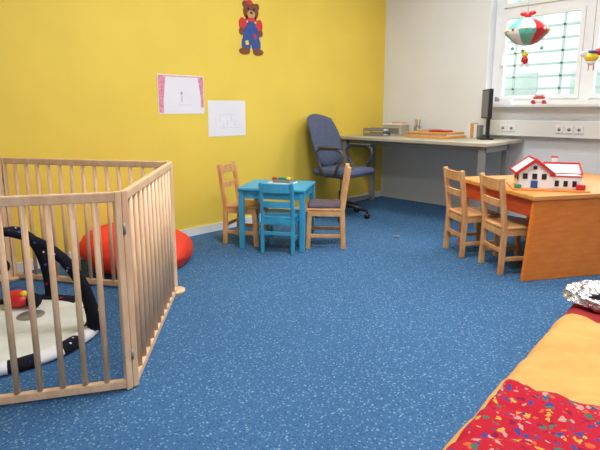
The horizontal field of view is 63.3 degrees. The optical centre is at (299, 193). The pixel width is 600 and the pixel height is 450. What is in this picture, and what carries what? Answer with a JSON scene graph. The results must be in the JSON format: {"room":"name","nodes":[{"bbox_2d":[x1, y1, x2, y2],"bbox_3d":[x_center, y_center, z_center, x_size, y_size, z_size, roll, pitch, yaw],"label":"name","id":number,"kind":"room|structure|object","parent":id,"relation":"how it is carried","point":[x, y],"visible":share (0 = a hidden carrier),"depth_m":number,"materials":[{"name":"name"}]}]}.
{"room":"daycare playroom","nodes":[
{"label":"daycare playroom","id":0,"kind":"room"},
{"bbox_2d":[0,0,385,262],"bbox_3d":[-1.457,-0.967,3.412,0.250,2.800,6.630,10,14,44],"label":"wall","id":1,"kind":"structure","parent":0,"point":[78,78],"depth_m":3.82,"materials":[{"name":"yellow paint"}]},
{"bbox_2d":[157,74,203,113],"bbox_3d":[-0.925,-0.777,3.804,0.003,0.297,0.410,10,14,44],"label":"drawing","id":2,"kind":"object","parent":1,"relation":"attached to","point":[177,94],"visible":1,"depth_m":3.79,"materials":[{"name":"paper"}]},
{"bbox_2d":[12,190,381,272],"bbox_3d":[-1.275,0.380,3.645,0.014,0.065,6.380,10,14,44],"label":"baseboard","id":3,"kind":"structure","parent":1,"relation":"attached to","point":[194,231],"depth_m":4.13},
{"bbox_2d":[208,100,245,136],"bbox_3d":[-0.617,-0.644,4.139,0.002,0.297,0.390,10,14,44],"label":"drawing","id":4,"kind":"object","parent":1,"relation":"attached to","point":[225,118],"visible":1,"depth_m":4.13,"materials":[{"name":"paper"}]},
{"bbox_2d":[239,0,262,55],"bbox_3d":[-0.420,-1.434,4.195,0.011,0.453,0.266,10,14,44],"label":"wall decoration","id":5,"kind":"object","parent":1,"relation":"attached to","point":[250,28],"visible":1,"depth_m":4.19,"materials":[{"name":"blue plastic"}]},
{"bbox_2d":[0,196,599,449],"bbox_3d":[0.842,0.829,1.575,6.500,0.100,6.880,10,14,44],"label":"floor","id":6,"kind":"structure","parent":0,"point":[382,341],"depth_m":2.16,"materials":[{"name":"blue carpet"}]},
{"bbox_2d":[0,226,99,375],"bbox_3d":[-1.358,0.408,2.226,0.840,0.504,0.840,10,14,44],"label":"baby play gym","id":7,"kind":"object","parent":6,"relation":"on","point":[18,294],"visible":0.64,"depth_m":2.22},
{"bbox_2d":[0,157,184,404],"bbox_3d":[-1.439,0.288,2.181,1.787,0.755,1.489,2,10,12],"label":"playpen","id":8,"kind":"object","parent":6,"relation":"on","point":[143,211],"visible":0.97,"depth_m":1.86,"materials":[{"name":"brown wood"}]},
{"bbox_2d":[79,222,192,275],"bbox_3d":[-1.089,0.337,3.261,0.696,0.284,0.694,-1,10,-3],"label":"floor cushion","id":9,"kind":"object","parent":6,"relation":"on","point":[184,246],"visible":0.24,"depth_m":3.08,"materials":[{"name":"fabric"}]},
{"bbox_2d":[217,161,269,246],"bbox_3d":[-0.435,0.068,3.817,0.334,0.621,0.265,3,11,19],"label":"child chair","id":10,"kind":"object","parent":6,"relation":"on","point":[252,207],"visible":0.84,"depth_m":3.75,"materials":[{"name":"brown wood"}]},
{"bbox_2d":[237,179,315,252],"bbox_3d":[-0.169,0.155,3.765,0.510,0.467,0.440,2,10,12],"label":"table","id":11,"kind":"object","parent":6,"relation":"on","point":[302,190],"visible":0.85,"depth_m":3.58,"materials":[{"name":"paint"}]},
{"bbox_2d":[267,177,297,183],"bbox_3d":[-0.134,-0.112,3.779,0.200,0.054,0.130,5,11,25],"label":"tray","id":12,"kind":"object","parent":11,"relation":"on","point":[280,180],"visible":0.98,"depth_m":3.75,"materials":[{"name":"white plastic"}]},
{"bbox_2d":[258,181,298,254],"bbox_3d":[-0.140,0.154,3.582,0.250,0.532,0.313,2,10,12],"label":"child chair","id":13,"kind":"object","parent":6,"relation":"on","point":[290,216],"visible":0.97,"depth_m":3.48,"materials":[{"name":"paint"}]},
{"bbox_2d":[306,163,351,248],"bbox_3d":[0.214,0.085,3.715,0.334,0.621,0.265,1,10,3],"label":"child chair","id":14,"kind":"object","parent":6,"relation":"on","point":[315,207],"visible":1,"depth_m":3.61,"materials":[{"name":"brown wood"}]},
{"bbox_2d":[307,114,373,221],"bbox_3d":[0.384,-0.273,4.699,0.626,0.985,0.554,9,13,40],"label":"office chair","id":15,"kind":"object","parent":6,"relation":"on","point":[325,137],"visible":0.8,"depth_m":4.69,"materials":[{"name":"blue fabric"}]},
{"bbox_2d":[340,135,522,228],"bbox_3d":[1.257,-0.196,4.943,1.615,0.750,0.810,10,14,44],"label":"office desk","id":16,"kind":"object","parent":6,"relation":"on","point":[482,147],"visible":0.75,"depth_m":4.51,"materials":[{"name":"laminate"}]},
{"bbox_2d":[363,127,389,135],"bbox_3d":[0.820,-0.664,5.196,0.240,0.083,0.160,7,12,36],"label":"tray","id":17,"kind":"object","parent":16,"relation":"on","point":[370,129],"visible":1,"depth_m":5.15,"materials":[{"name":"grey metal"}]},
{"bbox_2d":[382,122,409,135],"bbox_3d":[1.061,-0.724,5.372,0.230,0.140,0.210,9,13,40],"label":"storage box","id":18,"kind":"object","parent":16,"relation":"on","point":[396,128],"visible":0.91,"depth_m":5.29,"materials":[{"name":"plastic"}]},
{"bbox_2d":[414,119,420,130],"bbox_3d":[1.280,-0.728,5.307,0.070,0.170,0.070,10,14,44],"label":"pencil cup","id":19,"kind":"object","parent":16,"relation":"on","point":[416,126],"visible":0.62,"depth_m":5.29,"materials":[{"name":"grey metal"}]},
{"bbox_2d":[404,129,465,138],"bbox_3d":[1.358,-0.611,4.904,0.340,0.080,0.500,-9,13,-40],"label":"folders","id":20,"kind":"object","parent":16,"relation":"on","point":[419,133],"visible":1,"depth_m":4.77,"materials":[{"name":"paper"}]},
{"bbox_2d":[467,122,484,137],"bbox_3d":[1.760,-0.637,4.850,0.129,0.150,0.140,10,14,44],"label":"binders","id":21,"kind":"object","parent":16,"relation":"on","point":[474,129],"visible":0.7,"depth_m":4.80,"materials":[{"name":"white plastic"}]},
{"bbox_2d":[476,89,493,139],"bbox_3d":[1.747,-0.745,4.557,0.120,0.465,0.280,1,10,7],"label":"monitor","id":22,"kind":"object","parent":16,"relation":"on","point":[487,94],"visible":1,"depth_m":4.52,"materials":[{"name":"black plastic"}]},
{"bbox_2d":[443,166,500,257],"bbox_3d":[1.233,0.120,3.520,0.334,0.621,0.265,-2,10,-10],"label":"child chair","id":23,"kind":"object","parent":6,"relation":"on","point":[464,214],"visible":0.98,"depth_m":3.45,"materials":[{"name":"brown wood"}]},
{"bbox_2d":[478,173,528,274],"bbox_3d":[1.366,0.182,3.167,0.334,0.621,0.265,-1,10,-8],"label":"child chair","id":24,"kind":"object","parent":6,"relation":"on","point":[503,226],"visible":0.89,"depth_m":3.11,"materials":[{"name":"brown wood"}]},
{"bbox_2d":[443,303,599,449],"bbox_3d":[1.035,0.757,1.222,1.163,0.164,2.650,9,13,41],"label":"mattress","id":25,"kind":"object","parent":6,"relation":"on","point":[565,362],"visible":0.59,"depth_m":1.74,"materials":[{"name":"fabric"}]},
{"bbox_2d":[446,379,599,449],"bbox_3d":[0.681,0.733,0.936,0.915,0.050,1.363,9,13,41],"label":"blanket","id":26,"kind":"object","parent":25,"relation":"on","point":[519,416],"visible":1,"depth_m":1.37,"materials":[{"name":"fabric"}]},
{"bbox_2d":[563,280,599,312],"bbox_3d":[1.411,0.458,2.207,0.380,0.102,0.293,5,11,25],"label":"foil","id":27,"kind":"object","parent":25,"relation":"on","point":[585,293],"visible":1,"depth_m":2.21,"materials":[{"name":"silver metal"}]},
{"bbox_2d":[458,173,599,281],"bbox_3d":[1.831,0.181,3.436,1.174,0.530,0.850,-2,10,-13],"label":"table","id":28,"kind":"object","parent":6,"relation":"on","point":[562,239],"visible":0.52,"depth_m":2.98,"materials":[{"name":"brown wood"}]},
{"bbox_2d":[506,155,589,192],"bbox_3d":[1.598,-0.140,3.149,0.440,0.203,0.300,3,10,15],"label":"house","id":29,"kind":"object","parent":28,"relation":"on","point":[530,174],"visible":1,"depth_m":3.07,"materials":[{"name":"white wood"}]},
{"bbox_2d":[381,0,599,206],"bbox_3d":[3.097,-1.021,3.719,6.250,2.800,0.250,10,14,44],"label":"wall","id":30,"kind":"structure","parent":0,"point":[439,54],"depth_m":5.11,"materials":[{"name":"white paint"}]},
{"bbox_2d":[381,191,525,217],"bbox_3d":[3.097,0.358,3.772,5.986,0.065,0.014,10,14,44],"label":"baseboard","id":31,"kind":"structure","parent":30,"relation":"attached to","point":[437,201],"depth_m":5.39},
{"bbox_2d":[479,119,599,138],"bbox_3d":[3.245,-0.418,3.437,4.100,0.150,0.082,10,14,44],"label":"cable trunking","id":32,"kind":"object","parent":30,"relation":"attached to","point":[527,128],"visible":0.95,"depth_m":4.41,"materials":[{"name":"white plastic"}]},
{"bbox_2d":[480,104,599,106],"bbox_3d":[3.295,-0.630,3.436,4.080,0.028,0.240,10,14,44],"label":"window sill","id":33,"kind":"structure","parent":30,"relation":"attached to","point":[494,105],"depth_m":4.35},
{"bbox_2d":[493,97,515,103],"bbox_3d":[1.959,-0.901,4.688,0.200,0.070,0.120,8,13,39],"label":"clutter","id":34,"kind":"object","parent":33,"relation":"on","point":[496,101],"visible":0.88,"depth_m":4.64,"materials":[{"name":"paper"}]},
{"bbox_2d":[531,92,546,103],"bbox_3d":[2.192,-0.878,4.455,0.130,0.107,0.070,7,12,34],"label":"toy car","id":35,"kind":"object","parent":33,"relation":"on","point":[540,98],"visible":1,"depth_m":4.43,"materials":[{"name":"plastic"}]},
{"bbox_2d":[492,0,599,103],"bbox_3d":[3.386,-1.395,3.393,4.090,1.550,0.106,10,14,44],"label":"window","id":36,"kind":"structure","parent":30,"relation":"in","point":[585,79],"depth_m":4.41,"materials":[{"name":"white plastic"}]},
{"bbox_3d":[0.841,-2.027,1.071,6.500,0.100,6.880,10,14,44],"label":"ceiling","id":37,"kind":"structure","parent":0,"visible":0},
{"bbox_2d":[504,0,550,66],"bbox_3d":[1.612,-1.637,3.373,0.306,1.468,0.306,10,14,44],"label":"mobile","id":38,"kind":"object","parent":37,"relation":"hanging from","point":[528,30],"visible":1,"depth_m":3.39,"materials":[{"name":"multicoloured plastic"}]},
{"bbox_2d":[580,0,599,69],"bbox_3d":[2.022,-1.603,3.272,0.155,1.500,0.070,0,10,0],"label":"toy","id":39,"kind":"object","parent":37,"relation":"hanging from","point":[591,56],"visible":1,"depth_m":3.37,"materials":[{"name":"yellow plastic"}]},
{"label":"outside","id":40,"kind":"structure","parent":0,"visible":0},
{"bbox_3d":[8.485,-0.105,8.598,30.000,0.100,13.800,10,14,44],"label":"ground","id":41,"kind":"structure","parent":40,"visible":0},
{"bbox_2d":[504,0,599,94],"bbox_3d":[6.530,-3.506,10.321,26.000,6.000,0.730,10,14,44],"label":"neighbouring building","id":42,"kind":"structure","parent":41,"relation":"on","point":[567,81],"depth_m":10.97,"materials":[{"name":"paint"}]},
{"bbox_2d":[504,0,599,94],"bbox_3d":[3.884,-1.153,5.905,11.015,2.900,0.030,10,14,44],"label":"fence","id":43,"kind":"object","parent":41,"relation":"on","point":[560,75],"visible":0.02,"depth_m":6.36,"materials":[{"name":"white metal"}]}
]}

